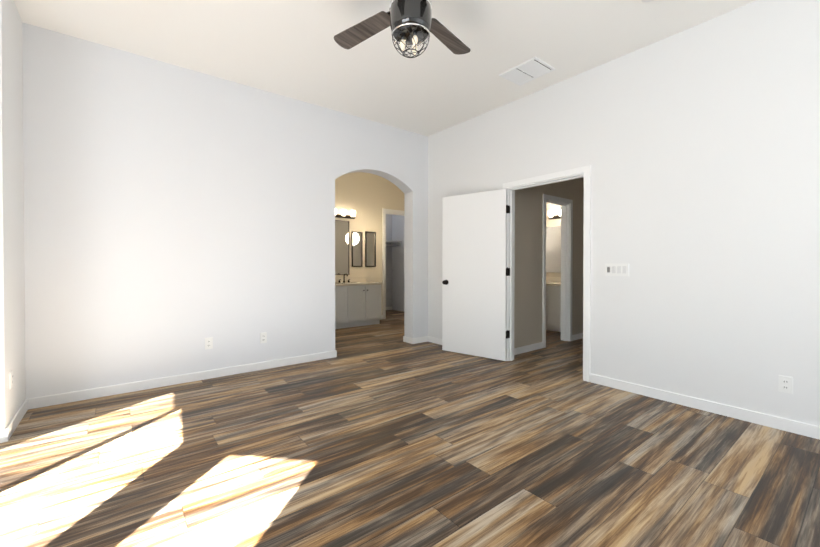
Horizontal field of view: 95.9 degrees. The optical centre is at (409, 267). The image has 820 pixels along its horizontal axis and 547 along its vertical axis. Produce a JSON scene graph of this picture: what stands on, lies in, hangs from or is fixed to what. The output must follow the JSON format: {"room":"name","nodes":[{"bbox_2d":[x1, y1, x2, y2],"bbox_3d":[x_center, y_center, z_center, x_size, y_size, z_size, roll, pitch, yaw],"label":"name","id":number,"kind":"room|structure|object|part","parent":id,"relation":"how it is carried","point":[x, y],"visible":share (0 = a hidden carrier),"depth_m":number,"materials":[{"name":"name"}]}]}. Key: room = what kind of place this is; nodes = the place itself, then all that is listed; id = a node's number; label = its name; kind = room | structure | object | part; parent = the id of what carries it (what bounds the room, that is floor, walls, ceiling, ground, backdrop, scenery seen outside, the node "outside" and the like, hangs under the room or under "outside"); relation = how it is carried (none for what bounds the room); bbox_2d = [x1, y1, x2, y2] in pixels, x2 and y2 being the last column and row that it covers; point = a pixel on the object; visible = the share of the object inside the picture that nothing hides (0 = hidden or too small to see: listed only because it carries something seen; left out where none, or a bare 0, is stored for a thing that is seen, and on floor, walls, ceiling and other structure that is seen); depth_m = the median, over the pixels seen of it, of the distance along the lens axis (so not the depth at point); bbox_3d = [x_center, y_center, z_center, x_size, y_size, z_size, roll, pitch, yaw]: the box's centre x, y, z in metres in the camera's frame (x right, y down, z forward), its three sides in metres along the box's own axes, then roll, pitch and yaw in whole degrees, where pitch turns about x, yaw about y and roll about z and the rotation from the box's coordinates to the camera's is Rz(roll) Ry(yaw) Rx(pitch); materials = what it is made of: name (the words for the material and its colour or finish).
{"room":"empty bedroom","nodes":[
{"label":"empty bedroom","id":0,"kind":"room"},
{"bbox_2d":[0,0,25,428],"bbox_3d":[-2.909,-0.401,2.722,0.030,3.050,0.870,0,1,-38],"label":"wall","id":1,"kind":"structure","parent":0,"point":[12,312],"depth_m":2.58,"materials":[{"name":"white paint"}]},
{"bbox_2d":[9,370,12,388],"bbox_3d":[-2.717,0.761,2.520,0.012,0.115,0.070,0,1,-38],"label":"electrical outlet","id":2,"kind":"object","parent":1,"relation":"attached to","point":[10,379],"visible":0.98,"depth_m":2.51,"materials":[{"name":"white plastic"}]},
{"bbox_2d":[5,399,27,441],"bbox_3d":[-2.827,1.083,2.664,0.013,0.085,0.683,0,1,-38],"label":"baseboard return","id":3,"kind":"object","parent":1,"relation":"attached to","point":[11,427],"visible":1,"depth_m":2.60,"materials":[{"name":"white wood"}]},
{"bbox_2d":[22,22,427,398],"bbox_3d":[-0.375,-0.422,5.136,6.940,3.050,0.200,0,1,-38],"label":"wall","id":4,"kind":"structure","parent":0,"point":[175,216],"depth_m":3.54,"materials":[{"name":"white paint"}]},
{"bbox_2d":[28,350,335,408],"bbox_3d":[-1.976,1.073,3.758,2.677,0.085,0.013,0,1,-38],"label":"baseboard","id":5,"kind":"structure","parent":4,"relation":"attached to","point":[55,399],"depth_m":3.49,"materials":[{"name":"white wood"}]},
{"bbox_2d":[205,337,212,349],"bbox_3d":[-2.023,0.761,3.719,0.070,0.115,0.012,0,1,-38],"label":"electrical outlet","id":6,"kind":"object","parent":4,"relation":"attached to","point":[208,343],"visible":1,"depth_m":3.72,"materials":[{"name":"white plastic"}]},
{"bbox_2d":[260,332,266,343],"bbox_3d":[-1.603,0.768,4.048,0.070,0.115,0.012,0,1,-38],"label":"electrical outlet","id":7,"kind":"object","parent":4,"relation":"attached to","point":[263,337],"visible":1,"depth_m":4.04,"materials":[{"name":"white plastic"}]},
{"bbox_2d":[403,336,412,343],"bbox_3d":[-0.026,1.058,5.423,0.013,0.085,0.226,0,1,-38],"label":"baseboard","id":8,"kind":"structure","parent":4,"relation":"attached to","point":[408,339],"depth_m":5.41,"materials":[{"name":"white wood"}]},
{"bbox_2d":[413,336,427,343],"bbox_3d":[0.154,1.058,5.429,0.277,0.085,0.013,0,1,-38],"label":"baseboard","id":9,"kind":"structure","parent":4,"relation":"attached to","point":[420,339],"depth_m":5.42,"materials":[{"name":"white wood"}]},
{"bbox_2d":[335,172,403,314],"bbox_3d":[-1.203,-0.441,7.359,3.700,3.050,0.120,0,1,-38],"label":"wall","id":10,"kind":"structure","parent":0,"point":[367,197],"depth_m":7.53,"materials":[{"name":"beige paint"}]},
{"bbox_2d":[335,220,348,274],"bbox_3d":[-1.473,-0.388,7.055,0.700,1.050,0.024,0,1,-38],"label":"mirror","id":11,"kind":"object","parent":10,"relation":"attached to","point":[341,247],"visible":0.35,"depth_m":7.17,"materials":[{"name":"black mirror"}]},
{"bbox_2d":[335,208,355,218],"bbox_3d":[-1.362,-1.044,7.070,0.740,0.160,0.128,0,1,-38],"label":"sconce","id":12,"kind":"object","parent":10,"relation":"attached to","point":[352,213],"visible":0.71,"depth_m":7.14,"materials":[{"name":"white glass"}]},
{"bbox_2d":[335,278,366,281],"bbox_3d":[-1.465,0.236,7.066,1.480,0.100,0.019,0,1,-38],"label":"backsplash","id":13,"kind":"structure","parent":10,"relation":"attached to","point":[336,279],"depth_m":7.29,"materials":[{"name":"beige stone"}]},
{"bbox_2d":[351,231,362,266],"bbox_3d":[-1.056,-0.366,7.382,0.240,0.700,0.024,0,1,-38],"label":"mirror","id":14,"kind":"object","parent":10,"relation":"attached to","point":[357,248],"visible":0.9,"depth_m":7.39,"materials":[{"name":"black mirror"}]},
{"bbox_2d":[365,231,375,266],"bbox_3d":[-0.808,-0.378,7.577,0.250,0.720,0.024,0,1,-38],"label":"mirror","id":15,"kind":"object","parent":10,"relation":"attached to","point":[370,249],"visible":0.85,"depth_m":7.58,"materials":[{"name":"black mirror"}]},
{"bbox_2d":[382,208,403,318],"bbox_3d":[-0.248,-0.085,8.112,0.938,2.324,0.152,0,1,-38],"label":"trim","id":16,"kind":"structure","parent":10,"relation":"attached to","point":[392,212],"depth_m":7.79,"materials":[{"name":"white wood"}]},
{"bbox_2d":[14,0,755,136],"bbox_3d":[-0.076,-2.006,3.292,8.970,0.150,10.350,0,1,-38],"label":"ceiling","id":17,"kind":"structure","parent":0,"point":[293,49],"depth_m":3.17,"materials":[{"name":"white paint"}]},
{"bbox_2d":[334,0,470,57],"bbox_3d":[0.005,-1.630,2.309,1.011,0.585,1.011,0,1,-7],"label":"fan","id":18,"kind":"object","parent":17,"relation":"hanging from","point":[413,23],"visible":1,"depth_m":2.34,"materials":[{"name":"wood"}]},
{"bbox_2d":[499,57,555,85],"bbox_3d":[1.153,-1.927,3.646,0.340,0.014,0.410,0,1,-38],"label":"ceiling vent","id":19,"kind":"object","parent":17,"relation":"in","point":[533,68],"visible":1,"depth_m":3.62,"materials":[{"name":"white metal"}]},
{"bbox_2d":[386,214,391,306],"bbox_3d":[-0.918,-0.456,9.019,1.200,3.050,0.020,0,1,-38],"label":"wall","id":20,"kind":"structure","parent":0,"point":[388,262],"depth_m":9.31,"materials":[{"name":"grey paint"}]},
{"bbox_2d":[386,240,400,245],"bbox_3d":[-0.802,-0.593,8.855,1.180,0.113,0.380,0,1,-38],"label":"closet shelf","id":21,"kind":"object","parent":20,"relation":"attached to","point":[395,243],"visible":0.42,"depth_m":9.08,"materials":[{"name":"white wood"}]},
{"bbox_2d":[392,215,403,311],"bbox_3d":[-0.120,-0.455,8.959,0.020,3.050,1.060,0,1,-38],"label":"wall","id":22,"kind":"structure","parent":0,"point":[397,267],"depth_m":9.16,"materials":[{"name":"grey paint"}]},
{"bbox_2d":[0,310,819,546],"bbox_3d":[-0.076,1.179,3.319,8.970,0.120,10.350,0,1,-38],"label":"floor","id":23,"kind":"structure","parent":0,"point":[382,434],"depth_m":2.13,"materials":[{"name":"brown wood"}]},
{"bbox_2d":[335,282,382,328],"bbox_3d":[-1.288,0.706,6.844,1.480,0.765,0.592,0,1,-38],"label":"bathroom vanity","id":24,"kind":"object","parent":23,"relation":"on","point":[357,301],"depth_m":6.78,"materials":[{"name":"white paint"}]},
{"bbox_2d":[335,282,374,285],"bbox_3d":[-1.291,0.306,6.846,1.490,0.035,0.580,0,1,-38],"label":"countertop","id":25,"kind":"structure","parent":24,"relation":"on","point":[336,283],"depth_m":6.80,"materials":[{"name":"beige stone"}]},
{"bbox_2d":[546,277,560,331],"bbox_3d":[2.554,0.591,6.585,0.546,1.000,0.960,0,1,-38],"label":"bathroom vanity","id":26,"kind":"object","parent":23,"relation":"on","point":[553,303],"visible":0.1,"depth_m":6.33,"materials":[{"name":"white paint"}]},
{"bbox_2d":[514,178,583,347],"bbox_3d":[2.156,-0.424,5.419,2.610,3.050,0.120,0,1,-38],"label":"wall","id":27,"kind":"structure","parent":0,"point":[528,295],"depth_m":4.98,"materials":[{"name":"beige paint"}]},
{"bbox_2d":[514,342,542,354],"bbox_3d":[1.497,1.064,4.830,0.830,0.085,0.013,0,1,-38],"label":"baseboard","id":28,"kind":"structure","parent":27,"relation":"attached to","point":[527,348],"depth_m":4.87,"materials":[{"name":"white wood"}]},
{"bbox_2d":[542,194,572,347],"bbox_3d":[2.089,0.044,5.370,0.768,2.114,0.152,0,1,-38],"label":"trim","id":29,"kind":"structure","parent":27,"relation":"attached to","point":[566,258],"depth_m":5.53,"materials":[{"name":"white wood"}]},
{"bbox_2d":[572,333,582,340],"bbox_3d":[2.830,1.054,5.876,1.000,0.085,0.013,0,1,-38],"label":"baseboard","id":30,"kind":"structure","parent":27,"relation":"attached to","point":[577,336],"depth_m":5.66,"materials":[{"name":"white wood"}]},
{"bbox_2d":[546,203,560,276],"bbox_3d":[3.359,-0.430,6.096,0.120,3.050,10.200,0,1,-38],"label":"wall","id":31,"kind":"structure","parent":0,"point":[553,222],"depth_m":6.89,"materials":[{"name":"beige paint"}]},
{"bbox_2d":[546,226,560,272],"bbox_3d":[2.767,-0.336,6.744,0.011,0.850,0.910,0,1,-38],"label":"bathroom mirror","id":32,"kind":"object","parent":31,"relation":"attached to","point":[553,249],"depth_m":6.87,"materials":[{"name":"clear glass"}]},
{"bbox_2d":[548,209,560,219],"bbox_3d":[2.736,-0.980,6.683,0.129,0.160,0.540,0,1,-38],"label":"sconce","id":33,"kind":"object","parent":31,"relation":"attached to","point":[550,214],"visible":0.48,"depth_m":6.79,"materials":[{"name":"white glass"}]},
{"bbox_2d":[428,0,819,425],"bbox_3d":[2.338,-0.403,2.975,0.120,3.050,6.550,0,1,-38],"label":"wall","id":34,"kind":"structure","parent":0,"point":[697,148],"depth_m":2.95,"materials":[{"name":"white paint"}]},
{"bbox_2d":[428,336,441,344],"bbox_3d":[0.687,1.062,4.985,0.013,0.085,1.370,0,1,-38],"label":"baseboard","id":35,"kind":"structure","parent":34,"relation":"attached to","point":[435,340],"depth_m":5.39,"materials":[{"name":"white wood"}]},
{"bbox_2d":[442,189,509,360],"bbox_3d":[0.793,0.084,4.628,0.908,2.023,0.173,0,1,39],"label":"door","id":36,"kind":"structure","parent":34,"relation":"in","point":[474,274],"depth_m":4.59,"materials":[{"name":"white wood"}]},
{"bbox_3d":[1.170,0.050,4.382,0.047,1.570,0.002,0,1,-38],"label":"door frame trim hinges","id":37,"kind":"part","parent":36,"relation":"part of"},
{"bbox_2d":[503,165,590,381],"bbox_3d":[1.489,0.056,4.061,0.152,2.114,1.048,0,1,-38],"label":"door frame","id":38,"kind":"structure","parent":34,"relation":"attached to","point":[584,172],"depth_m":3.81,"materials":[{"name":"white wood"}]},
{"bbox_2d":[605,263,628,275],"bbox_3d":[1.912,0.017,3.413,0.016,0.113,0.201,0,1,-38],"label":"switch plate","id":39,"kind":"object","parent":34,"relation":"attached to","point":[621,269],"visible":1,"depth_m":3.40,"materials":[{"name":"white plastic"}]},
{"bbox_2d":[590,374,819,439],"bbox_3d":[3.036,1.089,1.991,0.013,0.085,4.120,0,1,-38],"label":"baseboard","id":40,"kind":"structure","parent":34,"relation":"attached to","point":[791,426],"depth_m":2.85,"materials":[{"name":"white wood"}]},
{"bbox_2d":[778,375,792,393],"bbox_3d":[2.594,0.806,2.553,0.012,0.115,0.070,0,1,-38],"label":"electrical outlet","id":41,"kind":"object","parent":34,"relation":"attached to","point":[785,385],"visible":1,"depth_m":2.55,"materials":[{"name":"white plastic"}]},
{"bbox_3d":[-3.661,-0.395,2.132,1.880,3.050,0.870,0,1,-38],"label":"wall","id":42,"kind":"structure","parent":0,"visible":0},
{"bbox_2d":[0,429,4,442],"bbox_3d":[-3.317,1.090,1.853,1.760,0.085,0.013,0,1,-38],"label":"baseboard","id":43,"kind":"structure","parent":42,"relation":"attached to","point":[2,435],"depth_m":2.38,"materials":[{"name":"white wood"}]}
]}

